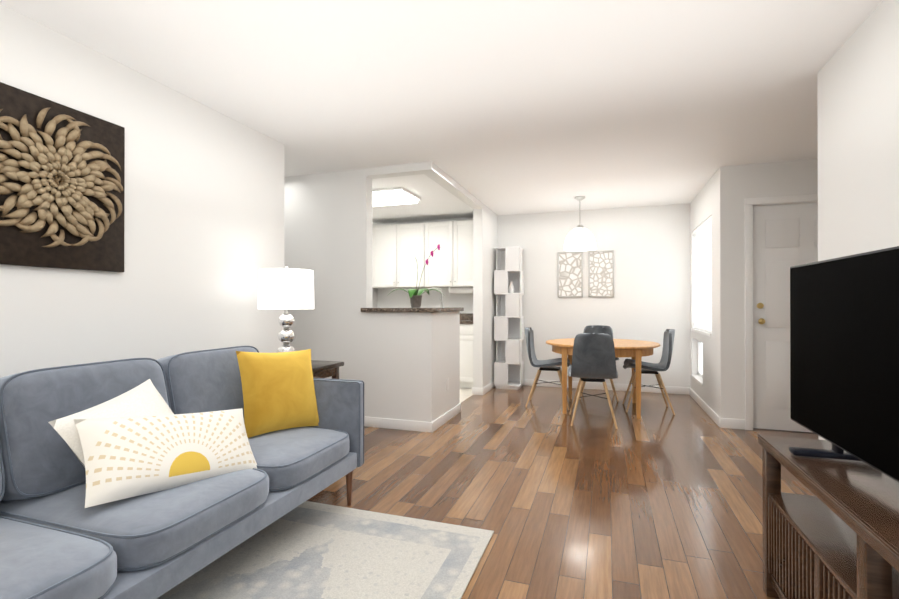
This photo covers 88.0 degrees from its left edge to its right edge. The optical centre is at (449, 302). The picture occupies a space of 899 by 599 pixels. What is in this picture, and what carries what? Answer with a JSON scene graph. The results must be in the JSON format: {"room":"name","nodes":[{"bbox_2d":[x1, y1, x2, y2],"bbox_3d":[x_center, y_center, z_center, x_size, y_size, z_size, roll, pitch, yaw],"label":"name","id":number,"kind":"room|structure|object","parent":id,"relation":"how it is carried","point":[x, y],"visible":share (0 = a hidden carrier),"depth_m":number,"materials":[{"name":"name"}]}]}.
{"room":"living room","nodes":[
{"label":"living room","id":0,"kind":"room"},
{"bbox_2d":[0,4,284,377],"bbox_3d":[-2.061,-0.062,1.651,0.120,2.400,4.340,0,0,19],"label":"wall","id":1,"kind":"structure","parent":0,"point":[204,217],"depth_m":2.63,"materials":[{"name":"white paint"}]},
{"bbox_2d":[0,82,124,271],"bbox_3d":[-1.820,-0.540,2.078,0.062,0.760,0.760,0,0,19],"label":"artwork","id":2,"kind":"object","parent":1,"relation":"attached to","point":[62,182],"visible":1,"depth_m":2.13,"materials":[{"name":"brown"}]},
{"bbox_2d":[284,168,371,415],"bbox_3d":[-1.821,-0.050,4.747,2.250,2.400,0.120,0,0,19],"label":"wall","id":3,"kind":"structure","parent":0,"point":[328,228],"depth_m":4.44,"materials":[{"name":"white paint"}]},
{"bbox_2d":[364,416,433,432],"bbox_3d":[-1.054,1.104,4.416,1.912,0.090,0.015,0,0,19],"label":"baseboard","id":4,"kind":"structure","parent":3,"relation":"attached to","point":[410,425],"depth_m":4.20,"materials":[{"name":"white wood"}]},
{"bbox_2d":[366,161,481,208],"bbox_3d":[-0.182,-1.214,5.073,0.650,0.070,1.780,0,0,19],"label":"beam","id":5,"kind":"structure","parent":0,"point":[436,174],"depth_m":4.33,"materials":[{"name":"white paint"}]},
{"bbox_2d":[366,203,497,421],"bbox_3d":[-0.042,-0.047,5.481,0.650,2.400,2.650,0,0,19],"label":"wall","id":6,"kind":"structure","parent":0,"point":[412,362],"depth_m":4.30,"materials":[{"name":"white paint"}]},
{"bbox_2d":[361,307,463,311],"bbox_3d":[-0.336,0.069,4.619,0.725,0.039,0.910,0,0,19],"label":"countertop","id":7,"kind":"structure","parent":6,"relation":"on","point":[447,309],"depth_m":4.21,"materials":[{"name":"stone"}]},
{"bbox_2d":[387,244,440,307],"bbox_3d":[-0.297,-0.247,4.237,0.494,0.587,0.404,0,0,19],"label":"orchid","id":8,"kind":"object","parent":7,"relation":"on","point":[415,295],"visible":1,"depth_m":4.21,"materials":[{"name":"green plant"}]},
{"bbox_2d":[434,403,460,430],"bbox_3d":[-0.017,1.104,4.519,0.012,0.090,0.832,0,0,19],"label":"baseboard","id":9,"kind":"structure","parent":6,"relation":"attached to","point":[440,421],"depth_m":4.47,"materials":[{"name":"white wood"}]},
{"bbox_2d":[481,381,494,394],"bbox_3d":[0.550,1.111,6.193,0.012,0.090,0.852,0,0,19],"label":"baseboard","id":10,"kind":"structure","parent":6,"relation":"attached to","point":[484,390],"depth_m":6.00,"materials":[{"name":"white wood"}]},
{"bbox_2d":[0,0,882,222],"bbox_3d":[-0.157,-1.307,2.885,6.840,0.100,7.890,0,0,19],"label":"ceiling","id":11,"kind":"structure","parent":0,"point":[504,107],"depth_m":2.65,"materials":[{"name":"white paint"}]},
{"bbox_2d":[372,187,420,206],"bbox_3d":[-0.880,-1.212,5.426,0.960,0.070,0.560,0,0,19],"label":"kitchen ceiling light","id":12,"kind":"object","parent":11,"relation":"attached to","point":[390,196],"visible":0.48,"depth_m":5.23,"materials":[{"name":"white plastic"}]},
{"bbox_2d":[564,196,595,250],"bbox_3d":[1.542,-0.936,5.502,0.370,0.619,0.370,0,0,19],"label":"pendant light","id":13,"kind":"object","parent":11,"relation":"hanging from","point":[580,237],"visible":1,"depth_m":5.39,"materials":[{"name":"silver metal"}]},
{"bbox_2d":[460,388,472,402],"bbox_3d":[-1.145,1.153,5.913,2.780,0.004,2.530,0,0,19],"label":"floor","id":14,"kind":"structure","parent":0,"point":[465,394],"depth_m":5.86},
{"bbox_2d":[372,288,376,307],"bbox_3d":[-1.598,0.296,6.966,0.750,1.715,0.790,0,0,19],"label":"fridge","id":15,"kind":"object","parent":14,"relation":"on","point":[374,297],"depth_m":7.12,"materials":[{"name":"white metal"}]},
{"bbox_2d":[460,324,472,388],"bbox_3d":[0.032,0.720,6.530,0.924,0.866,0.605,0,0,19],"label":"base cabinet","id":16,"kind":"object","parent":14,"relation":"on","point":[466,330],"depth_m":6.16,"materials":[{"name":"white wood"}]},
{"bbox_2d":[460,320,472,323],"bbox_3d":[-0.352,0.267,6.655,1.730,0.039,0.617,0,0,19],"label":"countertop","id":17,"kind":"structure","parent":16,"relation":"on","point":[461,321],"depth_m":6.14,"materials":[{"name":"brown stone"}]},
{"bbox_2d":[429,287,443,307],"bbox_3d":[-0.148,-0.054,4.677,0.178,0.209,0.085,0,0,19],"label":"kitchen faucet","id":18,"kind":"object","parent":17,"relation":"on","point":[441,305],"visible":0.92,"depth_m":4.67,"materials":[{"name":"silver metal"}]},
{"bbox_2d":[372,203,689,386],"bbox_3d":[0.558,-0.042,6.740,5.480,2.400,0.120,0,0,19],"label":"wall","id":19,"kind":"structure","parent":0,"point":[650,247],"depth_m":6.13,"materials":[{"name":"white paint"}]},
{"bbox_2d":[372,222,427,287],"bbox_3d":[-0.681,-0.682,6.913,0.924,0.920,0.346,0,0,19],"label":"upper cabinet","id":20,"kind":"object","parent":19,"relation":"attached to","point":[397,249],"depth_m":6.75,"materials":[{"name":"white wood"}]},
{"bbox_2d":[428,220,472,287],"bbox_3d":[0.073,-0.683,6.658,0.924,0.920,0.346,0,0,19],"label":"upper cabinet","id":21,"kind":"object","parent":19,"relation":"attached to","point":[451,266],"depth_m":6.50,"materials":[{"name":"white wood"}]},
{"bbox_2d":[460,313,472,319],"bbox_3d":[-0.257,0.203,6.934,1.730,0.090,0.027,0,0,19],"label":"backsplash","id":22,"kind":"structure","parent":19,"relation":"attached to","point":[463,316],"depth_m":6.75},
{"bbox_2d":[558,251,582,296],"bbox_3d":[1.634,-0.381,6.302,0.330,0.615,0.021,0,0,19],"label":"art print","id":23,"kind":"object","parent":19,"relation":"attached to","point":[570,274],"visible":1,"depth_m":6.30,"materials":[{"name":"silver metal"}]},
{"bbox_2d":[588,250,613,296],"bbox_3d":[2.011,-0.382,6.174,0.320,0.615,0.021,0,0,19],"label":"art print","id":24,"kind":"object","parent":19,"relation":"attached to","point":[600,273],"visible":1,"depth_m":6.17,"materials":[{"name":"silver metal"}]},
{"bbox_2d":[522,379,688,394],"bbox_3d":[1.854,1.111,6.227,2.460,0.090,0.012,0,0,19],"label":"baseboard","id":25,"kind":"structure","parent":19,"relation":"attached to","point":[528,382],"depth_m":6.13,"materials":[{"name":"white wood"}]},
{"bbox_2d":[307,385,818,598],"bbox_3d":[-0.157,1.193,2.875,6.840,0.100,7.890,0,0,19],"label":"floor","id":26,"kind":"structure","parent":0,"point":[659,500],"depth_m":2.81,"materials":[{"name":"brown wood"}]},
{"bbox_2d":[0,346,363,598],"bbox_3d":[-1.288,0.692,1.866,1.006,0.896,2.089,0,0,19],"label":"sofa","id":27,"kind":"object","parent":26,"relation":"on","point":[140,478],"visible":1,"depth_m":1.73,"materials":[{"name":"grey fabric"}]},
{"bbox_2d":[157,501,493,598],"bbox_3d":[-0.838,1.133,1.423,1.440,0.008,2.360,0,0,19],"label":"rug","id":28,"kind":"object","parent":26,"relation":"on","point":[309,550],"visible":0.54,"depth_m":2.04,"materials":[{"name":"beige fabric"}]},
{"bbox_2d":[311,360,343,378],"bbox_3d":[-1.074,0.784,3.193,0.500,0.720,0.500,0,0,19],"label":"side table","id":29,"kind":"object","parent":26,"relation":"on","point":[323,369],"visible":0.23,"depth_m":3.21,"materials":[{"name":"brown wood"}]},
{"bbox_2d":[258,265,313,351],"bbox_3d":[-1.112,0.083,3.176,0.364,0.681,0.364,0,0,19],"label":"table lamp","id":30,"kind":"object","parent":29,"relation":"on","point":[286,288],"visible":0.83,"depth_m":3.04,"materials":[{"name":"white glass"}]},
{"bbox_2d":[494,246,523,389],"bbox_3d":[0.816,0.206,6.361,0.340,1.900,0.340,0,0,19],"label":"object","id":31,"kind":"object","parent":26,"relation":"on","point":[508,319],"visible":1,"depth_m":6.24,"materials":[{"name":"white wood"}]},
{"bbox_2d":[524,327,570,409],"bbox_3d":[1.112,0.719,5.272,0.524,0.874,0.470,0,0,17],"label":"dining chair","id":32,"kind":"object","parent":26,"relation":"on","point":[548,365],"visible":0.81,"depth_m":5.21,"materials":[{"name":"fabric"}]},
{"bbox_2d":[568,333,617,428],"bbox_3d":[1.385,0.716,4.498,0.470,0.874,0.524,0,0,15],"label":"dining chair","id":33,"kind":"object","parent":26,"relation":"on","point":[593,358],"visible":1,"depth_m":4.30,"materials":[{"name":"fabric"}]},
{"bbox_2d":[579,325,618,401],"bbox_3d":[1.826,0.721,5.712,0.470,0.874,0.524,0,0,17],"label":"dining chair","id":34,"kind":"object","parent":26,"relation":"on","point":[595,329],"visible":0.17,"depth_m":5.89,"materials":[{"name":"fabric"}]},
{"bbox_2d":[546,338,659,419],"bbox_3d":[1.657,0.791,5.087,1.184,0.720,1.184,0,0,19],"label":"dining table","id":35,"kind":"object","parent":26,"relation":"on","point":[636,350],"visible":0.75,"depth_m":4.79,"materials":[{"name":"brown wood"}]},
{"bbox_2d":[622,329,674,414],"bbox_3d":[2.150,0.718,5.027,0.524,0.874,0.470,0,0,16],"label":"dining chair","id":36,"kind":"object","parent":26,"relation":"on","point":[663,364],"visible":0.94,"depth_m":4.96,"materials":[{"name":"fabric"}]},
{"bbox_2d":[758,433,898,598],"bbox_3d":[1.219,0.828,1.055,0.487,0.616,1.544,0,0,19],"label":"media console","id":37,"kind":"object","parent":26,"relation":"on","point":[836,536],"visible":1,"depth_m":1.42},
{"bbox_2d":[789,246,898,481],"bbox_3d":[1.233,0.188,1.353,0.245,0.674,1.150,0,0,17],"label":"tv","id":38,"kind":"object","parent":37,"relation":"on","point":[844,355],"visible":1,"depth_m":1.46,"materials":[{"name":"black"}]},
{"bbox_2d":[690,171,717,414],"bbox_3d":[2.832,-0.048,5.099,0.120,2.400,1.530,0,0,19],"label":"wall","id":39,"kind":"structure","parent":0,"point":[703,205],"depth_m":4.87,"materials":[{"name":"white paint"}]},
{"bbox_2d":[691,225,711,385],"bbox_3d":[2.842,0.017,5.165,0.120,1.790,1.140,0,0,19],"label":"window","id":40,"kind":"structure","parent":39,"relation":"in","point":[700,358],"depth_m":5.57,"materials":[{"name":"white"}]},
{"bbox_2d":[692,216,711,332],"bbox_3d":[2.825,-0.283,5.171,0.050,1.180,1.120,0,0,19],"label":"window blinds","id":41,"kind":"object","parent":40,"relation":"attached to","point":[703,312],"visible":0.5,"depth_m":5.17,"materials":[{"name":"white plastic"}]},
{"bbox_2d":[688,387,722,427],"bbox_3d":[2.745,1.106,5.039,0.015,0.090,1.632,0,0,19],"label":"baseboard","id":42,"kind":"structure","parent":39,"relation":"attached to","point":[719,421],"depth_m":4.78,"materials":[{"name":"white wood"}]},
{"bbox_2d":[717,159,817,418],"bbox_3d":[3.098,-0.052,4.138,1.240,2.400,0.120,0,0,19],"label":"wall","id":43,"kind":"structure","parent":0,"point":[737,185],"depth_m":4.24,"materials":[{"name":"white paint"}]},
{"bbox_2d":[745,194,817,429],"bbox_3d":[3.152,0.103,4.110,0.970,2.090,0.138,0,0,19],"label":"door frame","id":44,"kind":"structure","parent":43,"relation":"attached to","point":[750,203],"depth_m":4.19,"materials":[{"name":"white wood"}]},
{"bbox_2d":[753,202,817,431],"bbox_3d":[3.144,0.132,4.086,0.842,2.020,0.118,0,0,19],"label":"door","id":45,"kind":"structure","parent":43,"relation":"in","point":[785,237],"depth_m":4.17,"materials":[{"name":"white wood"}]},
{"bbox_2d":[817,0,898,439],"bbox_3d":[1.916,-0.067,0.295,1.256,2.400,4.320,0,0,19],"label":"wall","id":46,"kind":"structure","parent":0,"point":[858,132],"depth_m":2.11,"materials":[{"name":"white paint"}]}
]}

